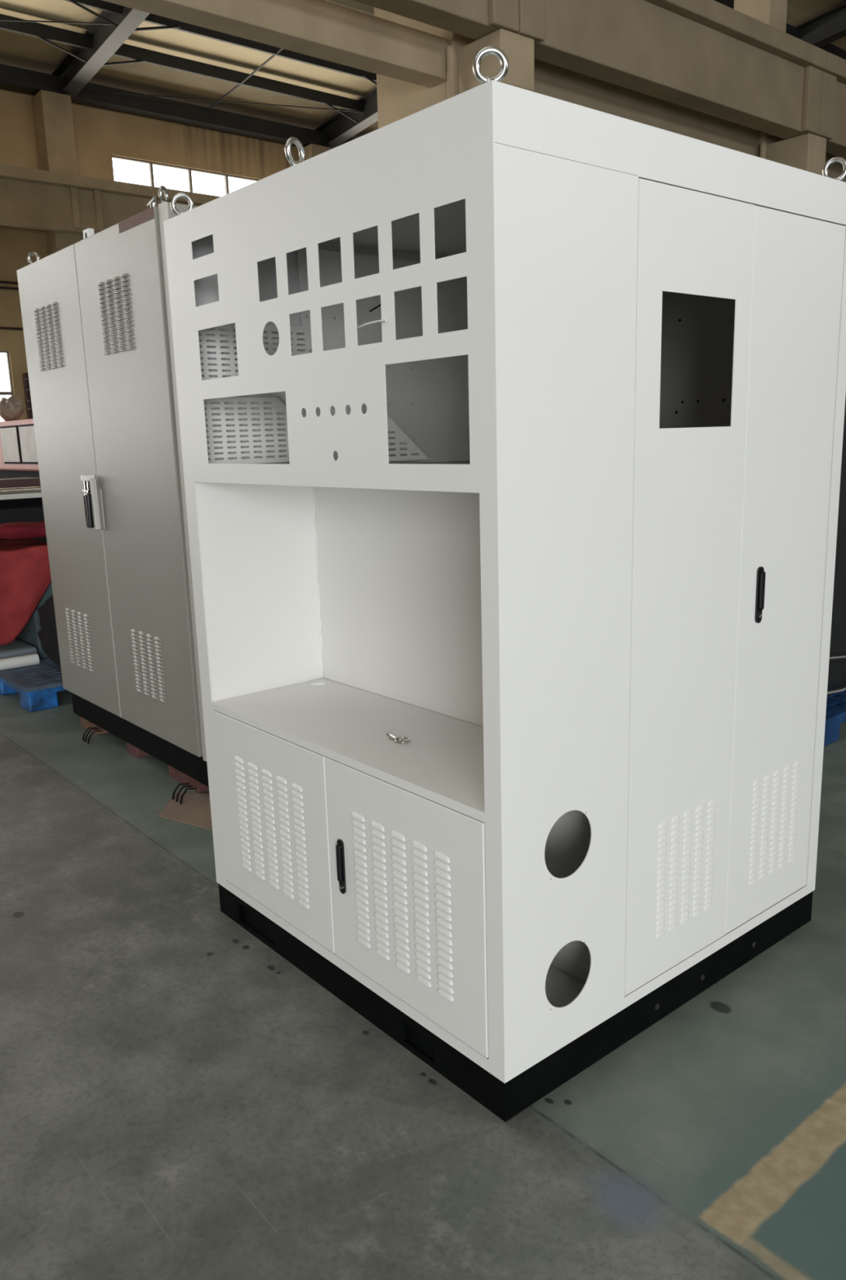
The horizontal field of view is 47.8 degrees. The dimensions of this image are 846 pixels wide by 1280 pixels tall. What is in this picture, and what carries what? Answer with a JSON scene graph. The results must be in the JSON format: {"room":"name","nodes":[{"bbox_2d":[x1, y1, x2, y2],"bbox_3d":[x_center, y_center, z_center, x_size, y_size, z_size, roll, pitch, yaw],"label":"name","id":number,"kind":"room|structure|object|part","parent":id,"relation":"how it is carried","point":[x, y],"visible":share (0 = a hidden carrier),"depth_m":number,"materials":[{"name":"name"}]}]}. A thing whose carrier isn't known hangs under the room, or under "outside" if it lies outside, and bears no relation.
{"room":"factory floor","nodes":[
{"label":"factory floor","id":0,"kind":"room"},
{"bbox_2d":[31,89,83,255],"bbox_3d":[-6.727,-6.191,18.355,0.540,7.780,0.530,-12,16,-39],"label":"wall pier","id":1,"kind":"object","parent":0,"point":[52,113],"visible":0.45,"depth_m":17.51,"materials":[{"name":"beige paint"}]},
{"bbox_2d":[51,5,150,101],"bbox_3d":[2.021,-9.647,7.115,0.280,3.195,27.450,-12,16,-39],"label":"rafter","id":2,"kind":"object","parent":1,"relation":"on","point":[106,39],"visible":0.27,"depth_m":16.28,"materials":[{"name":"metal"}]},
{"bbox_2d":[35,35,87,62],"bbox_3d":[-6.139,-10.040,16.183,0.912,0.292,0.044,-12,16,-39],"label":"knee brace","id":3,"kind":"object","parent":2,"relation":"attached to","point":[40,37],"visible":1,"depth_m":16.18,"materials":[{"name":"metal"}]},
{"bbox_2d":[67,0,117,26],"bbox_3d":[-5.277,-9.979,15.137,0.912,0.292,0.044,-12,16,-39],"label":"knee brace","id":4,"kind":"object","parent":2,"relation":"attached to","point":[71,1],"visible":1,"depth_m":15.15,"materials":[{"name":"metal"}]},
{"bbox_2d":[0,18,111,24],"bbox_3d":[-7.869,-9.620,14.725,5.904,0.191,0.024,-5,12,-13],"label":"rod","id":5,"kind":"object","parent":4,"relation":"attached to","point":[20,20],"visible":1,"depth_m":15.18,"materials":[{"name":"metal"}]},
{"bbox_2d":[102,59,145,66],"bbox_3d":[-5.295,-10.212,16.868,0.912,0.292,0.044,-12,16,-39],"label":"knee brace","id":6,"kind":"object","parent":2,"relation":"attached to","point":[136,60],"visible":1,"depth_m":16.85,"materials":[{"name":"metal"}]},
{"bbox_2d":[134,25,180,31],"bbox_3d":[-4.434,-10.151,15.822,0.912,0.292,0.044,-12,16,-39],"label":"knee brace","id":7,"kind":"object","parent":2,"relation":"attached to","point":[168,26],"visible":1,"depth_m":15.83,"materials":[{"name":"metal"}]},
{"bbox_2d":[0,164,219,234],"bbox_3d":[-2.168,-8.901,21.056,56.900,0.920,0.430,-12,16,-39],"label":"girder","id":8,"kind":"object","parent":1,"relation":"attached to","point":[30,198],"visible":0.22,"depth_m":17.48,"materials":[{"name":"beige paint"}]},
{"bbox_2d":[0,88,298,419],"bbox_3d":[-1.222,-7.638,23.340,61.000,8.200,0.300,-12,16,-39],"label":"wall","id":9,"kind":"structure","parent":0,"point":[100,134],"depth_m":18.44,"materials":[{"name":"beige paint"}]},
{"bbox_2d":[0,350,13,422],"bbox_3d":[-9.116,-4.089,17.232,3.380,2.280,0.120,-12,16,-39],"label":"window","id":10,"kind":"structure","parent":9,"relation":"in","point":[6,391],"depth_m":18.07,"materials":[{"name":"white glass"}]},
{"bbox_3d":[-9.116,-4.089,17.232,3.380,2.280,0.120,-12,16,-38],"label":"frame","id":11,"kind":"part","parent":10,"relation":"part of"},
{"bbox_2d":[0,280,17,284],"bbox_3d":[-7.253,-6.753,18.140,7.000,0.044,0.044,-12,16,-39],"label":"pipe","id":12,"kind":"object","parent":9,"relation":"attached to","point":[1,282],"depth_m":17.75,"materials":[{"name":"brown metal"}]},
{"bbox_2d":[0,286,18,289],"bbox_3d":[-7.250,-6.656,18.161,7.000,0.044,0.044,-12,16,-39],"label":"pipe","id":13,"kind":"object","parent":9,"relation":"attached to","point":[1,287],"depth_m":17.77,"materials":[{"name":"brown metal"}]},
{"bbox_2d":[0,326,22,329],"bbox_3d":[-7.229,-5.952,18.312,7.000,0.044,0.044,-12,16,-39],"label":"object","id":14,"kind":"structure","parent":9,"relation":"attached to","point":[1,327],"depth_m":17.89,"materials":[{"name":"red paint"}]},
{"bbox_2d":[22,373,33,418],"bbox_3d":[-7.473,-4.422,18.345,0.250,1.370,0.125,-12,16,-39],"label":"wall","id":15,"kind":"structure","parent":9,"relation":"attached to","point":[25,375],"depth_m":18.20,"materials":[{"name":"red paint"}]},
{"bbox_2d":[111,155,259,196],"bbox_3d":[-4.506,-9.286,20.168,4.270,1.140,0.120,-12,16,-39],"label":"window","id":16,"kind":"structure","parent":9,"relation":"in","point":[127,170],"depth_m":19.62,"materials":[{"name":"white glass"}]},
{"bbox_2d":[303,143,331,160],"bbox_3d":[-2.279,-7.098,21.966,0.540,7.780,0.530,-12,16,-39],"label":"wall pier","id":17,"kind":"object","parent":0,"point":[311,150],"visible":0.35,"depth_m":20.91,"materials":[{"name":"beige paint"}]},
{"bbox_2d":[315,87,377,148],"bbox_3d":[6.468,-10.553,10.726,0.280,3.195,27.450,-12,16,-39],"label":"rafter","id":18,"kind":"object","parent":17,"relation":"on","point":[340,128],"visible":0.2,"depth_m":20.46,"materials":[{"name":"metal"}]},
{"bbox_2d":[63,0,376,81],"bbox_3d":[0.398,-11.338,19.772,59.800,0.205,0.060,-12,16,-39],"label":"purlin","id":19,"kind":"structure","parent":18,"relation":"on","point":[101,5],"depth_m":16.75,"materials":[{"name":"metal"}]},
{"bbox_2d":[324,103,359,123],"bbox_3d":[-1.691,-10.946,19.794,0.912,0.292,0.044,-12,16,-39],"label":"knee brace","id":20,"kind":"object","parent":18,"relation":"attached to","point":[327,104],"visible":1,"depth_m":19.82,"materials":[{"name":"metal"}]},
{"bbox_2d":[361,73,376,84],"bbox_3d":[-0.830,-10.885,18.748,0.912,0.292,0.044,-12,16,-39],"label":"knee brace","id":21,"kind":"object","parent":18,"relation":"attached to","point":[362,74],"visible":0.35,"depth_m":18.54,"materials":[{"name":"metal"}]},
{"bbox_2d":[714,0,845,59],"bbox_3d":[3.717,-11.104,15.743,59.800,0.205,0.060,-12,16,-39],"label":"roof purlin","id":22,"kind":"structure","parent":18,"relation":"on","point":[790,29],"depth_m":18.62,"materials":[{"name":"metal"}]},
{"bbox_2d":[0,689,845,1279],"bbox_3d":[7.972,-1.512,13.552,61.600,0.200,28.600,-12,16,-39],"label":"floor","id":23,"kind":"structure","parent":0,"point":[180,1100],"depth_m":2.17,"materials":[{"name":"paint"}]},
{"bbox_2d":[0,418,39,478],"bbox_3d":[-3.100,-1.220,9.098,1.218,1.738,2.200,-12,16,-39],"label":"machine","id":24,"kind":"object","parent":23,"relation":"on","point":[18,448],"visible":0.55,"depth_m":8.76,"materials":[{"name":"paint"}]},
{"bbox_2d":[0,395,24,421],"bbox_3d":[-4.035,-2.263,9.341,0.254,0.250,0.269,-12,16,-39],"label":"plastic wrap","id":25,"kind":"object","parent":24,"relation":"on","point":[11,408],"visible":0.94,"depth_m":9.27,"materials":[{"name":"plastic"}]},
{"bbox_2d":[0,491,47,638],"bbox_3d":[-3.293,-0.490,7.083,1.350,1.167,0.800,-12,16,-39],"label":"work table","id":26,"kind":"object","parent":23,"relation":"on","point":[28,507],"visible":0.04,"depth_m":6.87,"materials":[{"name":"black paint"}]},
{"bbox_2d":[0,477,40,488],"bbox_3d":[-3.171,-1.173,7.236,0.500,0.094,0.370,-12,16,-39],"label":"box","id":27,"kind":"object","parent":26,"relation":"on","point":[14,482],"visible":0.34,"depth_m":7.14,"materials":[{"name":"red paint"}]},
{"bbox_2d":[0,486,41,493],"bbox_3d":[-3.195,-1.039,6.745,1.050,0.040,0.040,-12,16,-40],"label":"metal bar","id":28,"kind":"object","parent":26,"relation":"on","point":[31,489],"visible":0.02,"depth_m":6.95,"materials":[{"name":"silver metal"}]},
{"bbox_2d":[0,657,65,711],"bbox_3d":[-2.272,0.184,6.236,1.000,0.145,1.220,-12,16,-39],"label":"pallet","id":29,"kind":"object","parent":23,"relation":"on","point":[37,686],"visible":0.17,"depth_m":5.62,"materials":[{"name":"blue plastic"}]},
{"bbox_2d":[0,638,37,659],"bbox_3d":[-2.742,0.077,6.227,0.290,0.094,0.520,-12,16,-39],"label":"sheet","id":30,"kind":"object","parent":29,"relation":"on","point":[15,648],"visible":0.54,"depth_m":6.08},
{"bbox_2d":[0,653,39,671],"bbox_3d":[-2.805,0.192,5.758,0.936,0.070,0.072,-11,15,-37],"label":"tube","id":31,"kind":"object","parent":29,"relation":"on","point":[33,659],"visible":1,"depth_m":5.95,"materials":[{"name":"white plastic"}]},
{"bbox_2d":[16,581,53,658],"bbox_3d":[-2.390,-0.278,6.499,0.660,0.654,0.460,-12,16,-39],"label":"crate","id":32,"kind":"object","parent":29,"relation":"on","point":[28,635],"visible":0.19,"depth_m":6.19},
{"bbox_2d":[0,538,51,645],"bbox_3d":[-2.669,-0.341,6.183,1.104,0.674,0.523,-12,16,-39],"label":"cloth","id":33,"kind":"object","parent":32,"relation":"on","point":[24,565],"visible":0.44,"depth_m":6.01,"materials":[{"name":"fabric"}]},
{"bbox_2d":[0,520,46,539],"bbox_3d":[-2.544,-0.735,6.256,0.819,0.099,0.434,-12,16,-39],"label":"cloth","id":34,"kind":"object","parent":33,"relation":"on","point":[16,530],"visible":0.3,"depth_m":6.04,"materials":[{"name":"red fabric"}]},
{"bbox_2d":[36,593,61,666],"bbox_3d":[-2.023,-0.092,5.969,0.689,0.490,0.552,-12,16,-39],"label":"bag","id":35,"kind":"object","parent":29,"relation":"on","point":[47,634],"visible":0.1,"depth_m":5.76,"materials":[{"name":"black plastic"}]},
{"bbox_2d":[81,727,102,743],"bbox_3d":[-1.711,0.491,4.935,0.089,0.055,0.107,-12,16,-39],"label":"strap","id":36,"kind":"object","parent":23,"relation":"on","point":[85,740],"visible":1,"depth_m":4.93,"materials":[{"name":"black paint"}]},
{"bbox_2d":[80,716,107,734],"bbox_3d":[-1.511,0.396,5.332,0.735,0.068,0.220,-12,16,-39],"label":"support block","id":37,"kind":"object","parent":23,"relation":"on","point":[85,723],"visible":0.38,"depth_m":5.07,"materials":[{"name":"brown wood"}]},
{"bbox_2d":[17,185,208,786],"bbox_3d":[-1.167,-0.705,4.601,0.884,2.369,1.672,-12,16,-39],"label":"tall cabinet","id":38,"kind":"object","parent":37,"relation":"on","point":[95,310],"visible":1,"depth_m":4.22,"materials":[{"name":"white metal"}]},
{"bbox_2d":[33,302,63,371],"bbox_3d":[-1.792,-1.447,4.560,0.009,0.291,0.312,-12,16,-38],"label":"vent","id":39,"kind":"object","parent":38,"relation":"attached to","point":[46,315],"depth_m":4.55,"materials":[{"name":"grey metal"}]},
{"bbox_3d":[-1.736,-0.736,4.697,0.025,2.158,0.780,-12,16,-38],"label":"door","id":40,"kind":"part","parent":38,"relation":"part of","materials":[{"name":"grey metal"}]},
{"bbox_2d":[65,607,93,671],"bbox_3d":[-1.761,-0.005,4.884,0.009,0.291,0.312,-12,16,-38],"label":"vent","id":41,"kind":"object","parent":38,"relation":"attached to","point":[78,625],"depth_m":4.87,"materials":[{"name":"grey metal"}]},
{"bbox_3d":[-1.549,-0.598,4.411,0.030,0.158,0.055,-12,16,-38],"label":"handle lever","id":42,"kind":"part","parent":38,"relation":"part of","materials":[{"name":"black plastic"}]},
{"bbox_3d":[-1.492,-0.622,4.376,0.036,0.233,0.055,-12,16,-38],"label":"handle","id":43,"kind":"part","parent":38,"relation":"part of","materials":[{"name":"silver metal"}]},
{"bbox_2d":[97,273,134,355],"bbox_3d":[-1.273,-1.344,3.946,0.009,0.291,0.304,-12,16,-38],"label":"vent","id":44,"kind":"object","parent":38,"relation":"attached to","point":[114,290],"depth_m":3.94,"materials":[{"name":"grey metal"}]},
{"bbox_3d":[-1.222,-0.621,4.093,0.025,2.158,0.814,-12,16,-38],"label":"door","id":45,"kind":"part","parent":38,"relation":"part of","materials":[{"name":"grey metal"}]},
{"bbox_2d":[130,628,166,702],"bbox_3d":[-1.229,0.111,4.257,0.009,0.291,0.304,-12,16,-38],"label":"vent","id":46,"kind":"object","parent":38,"relation":"attached to","point":[147,645],"depth_m":4.25,"materials":[{"name":"grey metal"}]},
{"bbox_3d":[-0.931,-0.555,3.760,0.016,2.176,0.058,-12,16,-38],"label":"frame post","id":47,"kind":"part","parent":38,"relation":"part of","materials":[{"name":"grey metal"}]},
{"bbox_2d":[126,742,149,758],"bbox_3d":[-1.145,0.477,4.902,0.735,0.068,0.120,-12,16,-39],"label":"support block","id":48,"kind":"object","parent":23,"relation":"on","point":[135,752],"visible":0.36,"depth_m":4.65,"materials":[{"name":"brown wood"}]},
{"bbox_2d":[157,792,212,830],"bbox_3d":[-0.699,0.717,3.870,0.913,0.004,0.415,4,13,24],"label":"cardboard sheet","id":49,"kind":"object","parent":23,"relation":"on","point":[194,810],"visible":0.24,"depth_m":3.95,"materials":[{"name":"brown cardboard"}]},
{"bbox_2d":[172,782,196,804],"bbox_3d":[-1.021,0.654,4.077,0.089,0.055,0.107,-12,16,-39],"label":"strap","id":50,"kind":"object","parent":49,"relation":"on","point":[179,784],"visible":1,"depth_m":4.07,"materials":[{"name":"black paint"}]},
{"bbox_2d":[168,764,208,793],"bbox_3d":[-0.786,0.557,4.480,0.735,0.068,0.300,-12,16,-39],"label":"support block","id":51,"kind":"object","parent":23,"relation":"on","point":[178,775],"visible":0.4,"depth_m":4.22,"materials":[{"name":"brown wood"}]},
{"bbox_2d":[373,7,533,128],"bbox_3d":[0.336,-5.207,10.304,0.540,8.825,1.950,-12,16,-39],"label":"concrete column","id":52,"kind":"structure","parent":23,"relation":"on","point":[397,100],"depth_m":9.74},
{"bbox_2d":[445,44,455,98],"bbox_3d":[0.293,-5.442,9.752,0.090,1.120,0.090,-12,16,-39],"label":"drain pipe","id":53,"kind":"object","parent":52,"relation":"attached to","point":[450,50],"visible":0.34,"depth_m":9.65,"materials":[{"name":"beige paint"}]},
{"bbox_2d":[533,58,759,156],"bbox_3d":[2.602,-6.415,11.869,5.240,1.200,0.310,-12,16,-39],"label":"wall","id":54,"kind":"structure","parent":52,"relation":"attached to","point":[550,80],"depth_m":11.69,"materials":[{"name":"beige paint"}]},
{"bbox_2d":[515,0,826,139],"bbox_3d":[2.977,-6.950,11.271,5.780,1.005,0.680,-12,16,-39],"label":"girder","id":55,"kind":"object","parent":52,"relation":"on","point":[710,57],"visible":0.93,"depth_m":11.14,"materials":[{"name":"beige paint"}]},
{"bbox_2d":[163,45,845,1122],"bbox_3d":[0.235,-0.188,2.785,1.344,2.175,1.332,-12,16,-39],"label":"tall cabinet","id":56,"kind":"object","parent":23,"relation":"on","point":[511,418],"visible":1,"depth_m":2.31,"materials":[{"name":"white metal"}]},
{"bbox_2d":[233,755,309,908],"bbox_3d":[-0.440,0.542,2.736,0.005,0.355,0.372,-12,16,-38],"label":"vent","id":57,"kind":"object","parent":56,"relation":"attached to","point":[271,804],"depth_m":2.72,"materials":[{"name":"white metal"}]},
{"bbox_3d":[-0.433,0.529,2.745,0.020,0.558,0.601,-12,16,-38],"label":"door","id":58,"kind":"part","parent":56,"relation":"part of","materials":[{"name":"white metal"}]},
{"bbox_3d":[-0.213,0.586,2.462,0.013,0.150,0.024,-12,16,-38],"label":"handle","id":59,"kind":"part","parent":56,"relation":"part of","materials":[{"name":"black plastic"}]},
{"bbox_2d":[213,677,484,812],"bbox_3d":[-0.100,0.254,2.584,0.412,0.022,1.211,-12,16,-38],"label":"shelf","id":60,"kind":"object","parent":56,"relation":"attached to","point":[345,727],"depth_m":2.57,"materials":[{"name":"white metal"}]},
{"bbox_3d":[-0.040,-0.945,3.264,0.875,0.670,0.002,-12,16,-38],"label":"mounting plate","id":61,"kind":"part","parent":56,"relation":"part of","materials":[{"name":"white metal"}]},
{"bbox_2d":[386,732,410,743],"bbox_3d":[-0.070,0.257,2.496,0.041,0.009,0.095,-12,16,-39],"label":"keys","id":62,"kind":"object","parent":56,"relation":"on","point":[392,736],"visible":1,"depth_m":2.49,"materials":[{"name":"silver metal"}]},
{"bbox_2d":[351,812,453,1001],"bbox_3d":[-0.056,0.628,2.285,0.005,0.355,0.372,-12,16,-38],"label":"vent","id":63,"kind":"object","parent":56,"relation":"attached to","point":[402,881],"depth_m":2.27,"materials":[{"name":"white metal"}]},
{"bbox_3d":[-0.048,0.615,2.292,0.020,0.558,0.591,-12,16,-38],"label":"door","id":64,"kind":"part","parent":56,"relation":"part of","materials":[{"name":"white metal"}]},
{"bbox_2d":[655,799,715,937],"bbox_3d":[0.673,0.579,2.434,0.244,0.305,0.003,-12,16,-38],"label":"vent","id":65,"kind":"object","parent":56,"relation":"attached to","point":[686,835],"depth_m":2.43,"materials":[{"name":"white metal"}]},
{"bbox_3d":[0.628,-0.070,2.287,0.430,1.861,0.020,-12,16,-38],"label":"door","id":66,"kind":"part","parent":56,"relation":"part of","materials":[{"name":"white metal"}]},
{"bbox_3d":[0.671,-0.904,3.022,0.002,0.650,1.190,-12,16,-38],"label":"mounting plate","id":67,"kind":"part","parent":56,"relation":"part of","materials":[{"name":"metal"}]},
{"bbox_3d":[0.873,-0.116,2.466,0.026,0.148,0.013,-12,16,-38],"label":"handle","id":68,"kind":"part","parent":56,"relation":"part of","materials":[{"name":"black plastic"}]},
{"bbox_2d":[748,760,799,884],"bbox_3d":[0.996,0.513,2.696,0.244,0.305,0.003,-12,16,-38],"label":"vent","id":69,"kind":"object","parent":56,"relation":"attached to","point":[774,796],"depth_m":2.69,"materials":[{"name":"white metal"}]},
{"bbox_3d":[0.959,-0.138,2.556,0.429,1.861,0.020,-12,16,-38],"label":"door","id":70,"kind":"part","parent":56,"relation":"part of","materials":[{"name":"white metal"}]},
{"bbox_2d":[733,0,826,175],"bbox_3d":[4.784,-6.113,13.915,0.540,8.825,1.950,-12,16,-39],"label":"concrete column","id":71,"kind":"structure","parent":23,"relation":"on","point":[806,152],"depth_m":13.11,"materials":[{"name":"beige concrete"}]},
{"bbox_2d":[759,142,766,159],"bbox_3d":[4.741,-6.349,13.363,0.090,1.120,0.090,-12,16,-39],"label":"drain pipe","id":72,"kind":"object","parent":71,"relation":"attached to","point":[762,146],"visible":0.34,"depth_m":13.23,"materials":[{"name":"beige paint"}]},
{"bbox_2d":[815,52,845,158],"bbox_3d":[7.425,-7.857,14.882,5.780,1.005,0.680,-12,16,-39],"label":"girder","id":73,"kind":"object","parent":71,"relation":"on","point":[833,110],"visible":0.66,"depth_m":13.07,"materials":[{"name":"beige paint"}]},
{"bbox_2d":[823,689,845,746],"bbox_3d":[1.567,0.347,4.962,1.200,0.140,1.170,-12,16,-39],"label":"pallet","id":74,"kind":"object","parent":23,"relation":"on","point":[834,716],"visible":0.02,"depth_m":4.57,"materials":[{"name":"blue plastic"}]},
{"bbox_2d":[826,394,845,696],"bbox_3d":[1.542,-0.572,4.771,1.126,1.735,1.100,-12,16,-39],"label":"stack","id":75,"kind":"object","parent":74,"relation":"on","point":[837,667],"visible":0.04,"depth_m":4.48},
{"bbox_2d":[826,687,845,693],"bbox_3d":[1.979,0.203,4.539,1.052,0.097,0.017,-12,16,-39],"label":"cable","id":76,"kind":"object","parent":75,"relation":"attached to","point":[844,688],"visible":0.39,"depth_m":4.53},
{"bbox_2d":[828,655,845,658],"bbox_3d":[1.922,0.076,4.457,0.902,0.150,0.020,-12,16,-39],"label":"cable","id":77,"kind":"object","parent":75,"relation":"attached to","point":[842,656],"visible":0.36,"depth_m":4.47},
{"bbox_3d":[-4.111,-4.300,6.693,0.540,8.825,1.950,-12,16,-39],"label":"concrete column","id":78,"kind":"structure","parent":23,"relation":"on","visible":0},
{"bbox_2d":[102,0,447,88],"bbox_3d":[-1.847,-5.558,8.248,5.240,0.380,0.310,-12,16,-39],"label":"tie beam","id":79,"kind":"structure","parent":78,"relation":"attached to","point":[322,29],"depth_m":8.86,"materials":[{"name":"beige paint"}]},
{"bbox_2d":[353,0,519,39],"bbox_3d":[-1.470,-6.044,7.661,5.780,1.005,0.680,-12,16,-39],"label":"girder","id":80,"kind":"object","parent":78,"relation":"on","point":[475,20],"visible":0.84,"depth_m":9.07,"materials":[{"name":"beige paint"}]},
{"bbox_3d":[2.168,-8.004,25.577,0.540,7.780,0.530,-12,16,-39],"label":"wall pier","id":81,"kind":"object","parent":23,"relation":"on","visible":0},
{"bbox_2d":[795,3,845,48],"bbox_3d":[10.916,-11.460,14.336,0.280,3.195,27.450,-12,16,-39],"label":"rafter","id":82,"kind":"object","parent":81,"relation":"on","point":[823,29],"depth_m":18.23,"materials":[{"name":"metal"}]},
{"bbox_3d":[9.232,-7.019,17.526,0.540,8.825,1.950,-12,16,-39],"label":"concrete column","id":83,"kind":"structure","parent":23,"relation":"on","visible":0},
{"bbox_2d":[825,152,845,182],"bbox_3d":[7.049,-7.322,15.480,5.240,1.200,0.310,-12,16,-39],"label":"tie beam","id":84,"kind":"structure","parent":83,"relation":"attached to","point":[835,170],"depth_m":14.68,"materials":[{"name":"beige paint"}]},
{"bbox_2d":[0,0,845,138],"bbox_3d":[7.688,-11.129,11.488,61.600,2.940,28.600,-12,16,-39],"label":"ceiling","id":85,"kind":"structure","parent":0,"point":[18,50],"depth_m":18.13,"materials":[{"name":"beige metal"}]},
{"bbox_3d":[-11.174,-5.285,14.745,0.540,7.780,0.530,-12,16,-39],"label":"wall pier","id":86,"kind":"object","parent":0,"visible":0},
{"bbox_3d":[-2.427,-8.741,3.504,0.280,3.195,27.450,-12,16,-39],"label":"rafter","id":87,"kind":"object","parent":86,"relation":"on","visible":0},
{"bbox_2d":[0,63,354,146],"bbox_3d":[-1.400,-11.305,21.996,59.800,0.300,0.350,-12,16,-39],"label":"purlin","id":88,"kind":"structure","parent":87,"relation":"attached to","point":[12,78],"depth_m":18.82,"materials":[{"name":"metal"}]},
{"bbox_2d":[80,88,362,112],"bbox_3d":[-3.844,-10.594,18.759,5.633,0.171,0.024,-7,13,-23],"label":"rod","id":89,"kind":"object","parent":88,"relation":"attached to","point":[82,89],"visible":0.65,"depth_m":18.68,"materials":[{"name":"metal"}]},
{"bbox_2d":[0,13,363,111],"bbox_3d":[-0.432,-11.397,20.780,59.800,0.205,0.060,-12,16,-39],"label":"purlin","id":90,"kind":"structure","parent":87,"relation":"attached to","point":[30,28],"depth_m":17.54,"materials":[{"name":"metal"}]},
{"bbox_2d":[209,84,239,107],"bbox_3d":[-3.912,-10.726,18.809,0.036,0.126,1.203,-12,16,-39],"label":"rod","id":91,"kind":"object","parent":90,"relation":"attached to","point":[237,85],"visible":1,"depth_m":18.77,"materials":[{"name":"metal"}]},
{"bbox_2d":[238,54,274,85],"bbox_3d":[-3.113,-10.659,17.843,0.036,0.176,1.304,-12,16,-39],"label":"rod","id":92,"kind":"object","parent":90,"relation":"attached to","point":[273,55],"visible":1,"depth_m":17.80,"materials":[{"name":"metal"}]}
]}

